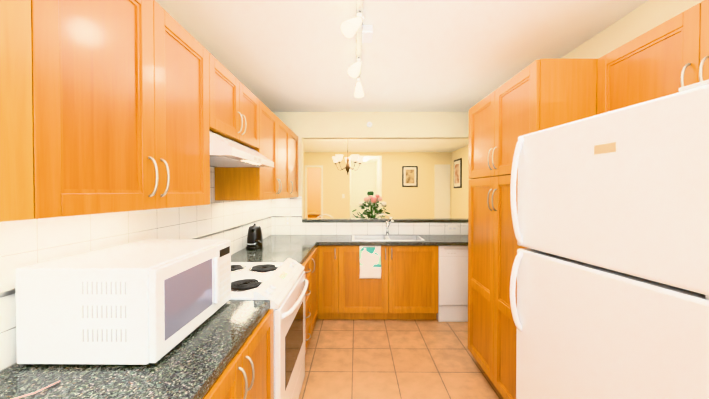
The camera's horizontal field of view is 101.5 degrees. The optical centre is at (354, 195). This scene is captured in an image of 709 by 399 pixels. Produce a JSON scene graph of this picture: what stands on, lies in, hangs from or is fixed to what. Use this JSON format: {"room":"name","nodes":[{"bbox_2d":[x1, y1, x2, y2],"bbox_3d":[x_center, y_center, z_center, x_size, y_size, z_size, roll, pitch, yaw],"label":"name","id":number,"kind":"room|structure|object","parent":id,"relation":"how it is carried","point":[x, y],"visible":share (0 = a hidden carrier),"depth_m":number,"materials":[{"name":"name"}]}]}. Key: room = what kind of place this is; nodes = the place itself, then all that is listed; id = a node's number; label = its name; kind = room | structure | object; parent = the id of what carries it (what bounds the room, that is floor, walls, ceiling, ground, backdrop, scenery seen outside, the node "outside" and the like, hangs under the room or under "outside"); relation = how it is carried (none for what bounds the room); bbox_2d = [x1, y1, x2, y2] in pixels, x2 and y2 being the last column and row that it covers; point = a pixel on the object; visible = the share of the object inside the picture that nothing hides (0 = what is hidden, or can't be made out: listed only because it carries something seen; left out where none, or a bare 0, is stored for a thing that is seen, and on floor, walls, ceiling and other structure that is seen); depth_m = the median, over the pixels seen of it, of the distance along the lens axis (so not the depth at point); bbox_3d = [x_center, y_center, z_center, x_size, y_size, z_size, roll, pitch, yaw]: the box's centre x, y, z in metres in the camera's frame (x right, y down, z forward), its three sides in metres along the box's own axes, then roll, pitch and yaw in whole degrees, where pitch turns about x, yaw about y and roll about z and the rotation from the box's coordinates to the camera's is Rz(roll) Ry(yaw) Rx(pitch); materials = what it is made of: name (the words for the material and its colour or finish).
{"room":"kitchen","nodes":[
{"label":"kitchen","id":0,"kind":"room"},
{"bbox_2d":[308,168,320,211],"bbox_3d":[-1.063,0.100,9.310,0.870,2.500,0.100,0,1,0],"label":"wall","id":1,"kind":"structure","parent":0,"point":[314,189],"depth_m":9.25,"materials":[{"name":"brown paint"}]},
{"bbox_2d":[350,162,351,217],"bbox_3d":[-0.171,0.104,8.954,0.100,2.500,2.600,0,1,0],"label":"wall","id":2,"kind":"structure","parent":0,"point":[350,162],"depth_m":9.48,"materials":[{"name":"white paint"}]},
{"bbox_2d":[352,162,374,217],"bbox_3d":[0.313,0.089,10.201,0.810,2.500,0.100,0,1,0],"label":"wall","id":3,"kind":"structure","parent":0,"point":[365,178],"depth_m":10.14,"materials":[{"name":"white paint"}]},
{"bbox_2d":[273,112,468,222],"bbox_3d":[0.261,0.168,3.811,2.685,2.500,0.120,0,1,0],"label":"wall","id":4,"kind":"structure","parent":0,"point":[302,126],"depth_m":3.74,"materials":[{"name":"beige paint"}]},
{"bbox_2d":[302,218,467,221],"bbox_3d":[0.461,0.325,3.849,2.280,0.039,0.225,0,1,0],"label":"bar ledge","id":5,"kind":"object","parent":4,"relation":"on","point":[385,219],"visible":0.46,"depth_m":3.74,"materials":[{"name":"stone"}]},
{"bbox_2d":[304,152,450,217],"bbox_3d":[0.345,0.121,7.601,4.350,2.500,0.100,0,1,0],"label":"wall","id":6,"kind":"structure","parent":0,"point":[406,202],"depth_m":7.54,"materials":[{"name":"beige paint"}]},
{"bbox_2d":[305,165,322,217],"bbox_3d":[-1.061,0.291,7.553,0.480,2.160,0.012,0,1,0],"label":"door frame","id":7,"kind":"structure","parent":6,"relation":"attached to","point":[313,166],"depth_m":7.54,"materials":[{"name":"white"}]},
{"bbox_2d":[402,166,417,186],"bbox_3d":[1.439,-0.498,7.520,0.400,0.540,0.026,0,1,0],"label":"picture frame","id":8,"kind":"object","parent":6,"relation":"attached to","point":[409,176],"visible":0.98,"depth_m":7.51,"materials":[{"name":"grey"}]},
{"bbox_2d":[434,164,449,217],"bbox_3d":[2.279,0.282,7.529,0.400,2.180,0.015,0,1,0],"label":"door frame","id":9,"kind":"structure","parent":6,"relation":"attached to","point":[441,190],"depth_m":7.52,"materials":[{"name":"white"}]},
{"bbox_2d":[375,156,381,217],"bbox_3d":[0.779,0.104,8.948,0.100,2.500,2.600,0,1,0],"label":"wall","id":10,"kind":"structure","parent":0,"point":[378,164],"depth_m":8.78,"materials":[{"name":"white paint"}]},
{"bbox_2d":[299,316,503,398],"bbox_3d":[0.394,1.447,3.866,6.000,0.060,12.800,0,1,0],"label":"floor","id":11,"kind":"structure","parent":0,"point":[389,359],"depth_m":2.49,"materials":[{"name":"tile"}]},
{"bbox_2d":[202,309,273,398],"bbox_3d":[-0.756,1.016,1.056,0.674,0.868,0.881,0,1,0],"label":"base cabinet","id":12,"kind":"object","parent":11,"relation":"on","point":[247,372],"depth_m":1.21,"materials":[{"name":"brown wood"}]},
{"bbox_2d":[0,300,269,398],"bbox_3d":[-0.772,0.575,-0.123,0.657,0.038,3.228,0,1,0],"label":"countertop","id":13,"kind":"structure","parent":12,"relation":"on","point":[194,363],"depth_m":0.89,"materials":[{"name":"stone"}]},
{"bbox_2d":[12,381,60,398],"bbox_3d":[-0.958,0.538,0.704,0.204,0.013,0.281,0,1,0],"label":"cord","id":14,"kind":"object","parent":13,"relation":"on","point":[36,391],"visible":1,"depth_m":0.80,"materials":[{"name":"white plastic"}]},
{"bbox_2d":[15,239,230,364],"bbox_3d":[-0.840,0.382,1.191,0.460,0.314,0.561,0,1,0],"label":"microwave","id":15,"kind":"object","parent":13,"relation":"on","point":[144,302],"visible":1,"depth_m":0.91,"materials":[{"name":"white plastic"}]},
{"bbox_2d":[230,258,308,398],"bbox_3d":[-0.704,0.965,1.878,0.763,0.950,0.754,0,1,0],"label":"range","id":16,"kind":"object","parent":11,"relation":"on","point":[282,287],"visible":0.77,"depth_m":1.76,"materials":[{"name":"white metal"}]},
{"bbox_2d":[302,254,313,353],"bbox_3d":[-0.746,0.998,2.520,0.674,0.868,0.520,0,1,0],"label":"base cabinet","id":17,"kind":"object","parent":11,"relation":"on","point":[308,264],"depth_m":2.63,"materials":[{"name":"brown wood"}]},
{"bbox_2d":[308,212,320,217],"bbox_3d":[-1.072,0.934,8.871,0.840,0.838,0.640,0,1,0],"label":"bathroom vanity","id":18,"kind":"object","parent":11,"relation":"on","point":[313,214],"visible":0.15,"depth_m":8.57,"materials":[{"name":"brown wood"}]},
{"bbox_2d":[311,246,317,325],"bbox_3d":[-0.742,0.992,2.980,0.674,0.868,0.524,0,1,0],"label":"base cabinet","id":19,"kind":"object","parent":11,"relation":"on","point":[315,251],"depth_m":3.09,"materials":[{"name":"brown wood"}]},
{"bbox_2d":[231,239,319,264],"bbox_3d":[-0.752,0.540,2.734,0.657,0.038,0.958,0,1,0],"label":"countertop","id":20,"kind":"structure","parent":19,"relation":"on","point":[274,250],"depth_m":2.70,"materials":[{"name":"stone"}]},
{"bbox_2d":[246,223,263,249],"bbox_3d":[-0.985,0.396,2.880,0.170,0.244,0.223,0,1,0],"label":"kettle","id":21,"kind":"object","parent":20,"relation":"on","point":[254,232],"visible":0.9,"depth_m":2.80,"materials":[{"name":"black plastic"}]},
{"bbox_2d":[255,240,262,250],"bbox_3d":[-0.899,0.470,2.723,0.068,0.100,0.068,0,1,0],"label":"drinking glass","id":22,"kind":"object","parent":20,"relation":"on","point":[258,244],"visible":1,"depth_m":2.70,"materials":[{"name":"clear glass"}]},
{"bbox_2d":[317,245,344,318],"bbox_3d":[-0.268,0.986,3.501,0.302,0.868,0.512,0,1,0],"label":"base cabinet","id":23,"kind":"object","parent":11,"relation":"on","point":[331,258],"depth_m":3.25,"materials":[{"name":"brown wood"}]},
{"bbox_2d":[345,245,437,319],"bbox_3d":[0.350,0.986,3.497,1.182,0.868,0.512,0,1,0],"label":"base cabinet","id":24,"kind":"object","parent":11,"relation":"on","point":[405,286],"depth_m":3.25,"materials":[{"name":"brown wood"}]},
{"bbox_2d":[264,235,467,245],"bbox_3d":[0.261,0.531,3.477,2.674,0.038,0.542,0,1,0],"label":"countertop","id":25,"kind":"structure","parent":24,"relation":"on","point":[430,240],"depth_m":3.25,"materials":[{"name":"stone"}]},
{"bbox_2d":[352,235,424,240],"bbox_3d":[0.391,0.594,3.502,0.836,0.174,0.389,0,1,0],"label":"sink","id":26,"kind":"object","parent":25,"relation":"in","point":[386,238],"visible":0.25,"depth_m":3.69,"materials":[{"name":"white ceramic"}]},
{"bbox_2d":[386,217,393,234],"bbox_3d":[0.451,0.389,3.619,0.098,0.239,0.240,0,1,0],"label":"faucet","id":27,"kind":"object","parent":25,"relation":"on","point":[387,227],"visible":0.98,"depth_m":3.71,"materials":[{"name":"silver metal"}]},
{"bbox_2d":[359,246,380,278],"bbox_3d":[0.176,0.741,3.231,0.245,0.368,0.008,0,1,0],"label":"dish towel","id":28,"kind":"object","parent":24,"relation":"hanging from","point":[370,260],"visible":1,"depth_m":3.23,"materials":[{"name":"fabric"}]},
{"bbox_2d":[436,246,467,321],"bbox_3d":[1.241,0.987,3.493,0.594,0.866,0.508,0,1,0],"label":"dishwasher","id":29,"kind":"object","parent":11,"relation":"on","point":[452,283],"visible":0.46,"depth_m":3.24,"materials":[{"name":"white metal"}]},
{"bbox_2d":[468,59,596,398],"bbox_3d":[1.268,0.348,2.037,0.641,2.178,0.940,0,1,0],"label":"pantry cabinet","id":30,"kind":"object","parent":11,"relation":"on","point":[538,95],"visible":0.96,"depth_m":1.94,"materials":[{"name":"brown wood"}]},
{"bbox_2d":[510,79,708,398],"bbox_3d":[1.126,0.582,1.058,0.768,1.732,0.684,0,1,-8],"label":"refrigerator","id":31,"kind":"object","parent":11,"relation":"on","point":[610,221],"visible":1,"depth_m":0.90,"materials":[{"name":"white metal"}]},
{"bbox_3d":[0.253,1.024,5.262,1.600,0.748,0.960,0,1,0],"label":"dining table","id":32,"kind":"object","parent":11,"relation":"on","visible":0},
{"bbox_2d":[352,191,389,217],"bbox_3d":[0.285,0.287,4.898,0.658,0.730,0.415,0,1,0],"label":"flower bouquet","id":33,"kind":"object","parent":32,"relation":"on","point":[374,200],"visible":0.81,"depth_m":4.85,"materials":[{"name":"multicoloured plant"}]},
{"bbox_2d":[155,0,647,162],"bbox_3d":[0.394,-1.113,3.835,6.000,0.060,12.800,0,1,0],"label":"ceiling","id":34,"kind":"structure","parent":0,"point":[416,55],"depth_m":2.07,"materials":[{"name":"white paint"}]},
{"bbox_2d":[332,139,363,174],"bbox_3d":[-0.124,-0.743,5.415,0.606,0.714,0.586,0,1,0],"label":"chandelier","id":35,"kind":"object","parent":34,"relation":"hanging from","point":[355,158],"visible":0.83,"depth_m":5.38,"materials":[{"name":"white glass"}]},
{"bbox_2d":[341,0,372,97],"bbox_3d":[0.018,-0.952,1.359,0.188,0.197,2.440,0,1,0],"label":"track light","id":36,"kind":"object","parent":34,"relation":"attached to","point":[350,28],"visible":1,"depth_m":1.81,"materials":[{"name":"silver metal"}]},
{"bbox_2d":[451,145,470,217],"bbox_3d":[2.557,0.144,5.695,0.100,2.500,3.880,0,1,0],"label":"wall","id":37,"kind":"structure","parent":0,"point":[459,202],"depth_m":6.78,"materials":[{"name":"beige paint"}]},
{"bbox_2d":[454,158,461,187],"bbox_3d":[2.500,-0.532,7.028,0.026,0.700,0.500,0,1,0],"label":"picture frame","id":38,"kind":"object","parent":37,"relation":"attached to","point":[457,173],"visible":1,"depth_m":6.93,"materials":[{"name":"grey"}]},
{"bbox_2d":[560,0,703,58],"bbox_3d":[1.632,0.206,0.702,0.100,2.500,6.320,0,1,0],"label":"wall","id":39,"kind":"structure","parent":0,"point":[647,16],"depth_m":1.66,"materials":[{"name":"beige paint"}]},
{"bbox_2d":[597,0,708,114],"bbox_3d":[1.418,-0.533,0.622,0.321,0.380,1.860,0,1,0],"label":"upper cabinet","id":40,"kind":"object","parent":39,"relation":"attached to","point":[669,57],"visible":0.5,"depth_m":1.25,"materials":[{"name":"brown wood"}]},
{"bbox_3d":[-1.153,0.206,0.721,0.100,2.500,6.320,0,1,0],"label":"wall","id":41,"kind":"structure","parent":0,"visible":0},
{"bbox_2d":[0,0,71,221],"bbox_3d":[-0.928,-0.319,-0.506,0.349,0.780,2.482,0,1,0],"label":"upper cabinet","id":42,"kind":"object","parent":41,"relation":"attached to","point":[36,35],"depth_m":0.68,"materials":[{"name":"brown wood"}]},
{"bbox_2d":[0,167,271,371],"bbox_3d":[-1.098,0.117,1.010,0.005,0.930,5.500,0,1,0],"label":"tile backsplash","id":43,"kind":"structure","parent":41,"relation":"attached to","point":[23,243],"depth_m":1.26,"materials":[{"name":"white tile"}]},
{"bbox_2d":[72,0,215,215],"bbox_3d":[-0.917,-0.339,1.079,0.349,0.780,0.808,0,1,0],"label":"upper cabinet","id":44,"kind":"object","parent":41,"relation":"attached to","point":[109,106],"depth_m":1.00,"materials":[{"name":"brown wood"}]},
{"bbox_2d":[0,216,301,297],"bbox_3d":[-0.898,0.305,1.008,0.395,0.016,5.495,0,1,0],"label":"trim","id":45,"kind":"structure","parent":41,"relation":"attached to","point":[7,293],"depth_m":2.19,"materials":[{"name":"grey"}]},
{"bbox_2d":[212,55,263,151],"bbox_3d":[-0.912,-0.548,1.860,0.349,0.380,0.760,0,1,0],"label":"upper cabinet","id":46,"kind":"object","parent":41,"relation":"attached to","point":[239,118],"depth_m":1.81,"materials":[{"name":"brown wood"}]},
{"bbox_2d":[209,130,273,167],"bbox_3d":[-0.856,-0.283,1.863,0.462,0.144,0.752,0,1,0],"label":"range hood","id":47,"kind":"object","parent":46,"relation":"attached to","point":[226,152],"visible":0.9,"depth_m":1.69,"materials":[{"name":"white metal"}]},
{"bbox_2d":[216,101,291,199],"bbox_3d":[-0.906,-0.360,2.774,0.349,0.780,1.063,0,1,0],"label":"upper cabinet","id":48,"kind":"object","parent":41,"relation":"attached to","point":[232,183],"depth_m":2.47,"materials":[{"name":"brown wood"}]},
{"bbox_2d":[292,132,297,196],"bbox_3d":[-0.901,-0.368,3.464,0.349,0.780,0.562,0,1,0],"label":"upper cabinet","id":49,"kind":"object","parent":41,"relation":"attached to","point":[294,137],"depth_m":3.56,"materials":[{"name":"brown wood"}]},
{"bbox_2d":[272,196,467,234],"bbox_3d":[0.276,0.278,3.750,2.655,0.540,0.005,0,1,0],"label":"tile backsplash","id":50,"kind":"structure","parent":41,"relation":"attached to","point":[292,206],"depth_m":3.75,"materials":[{"name":"white tile"}]}
]}

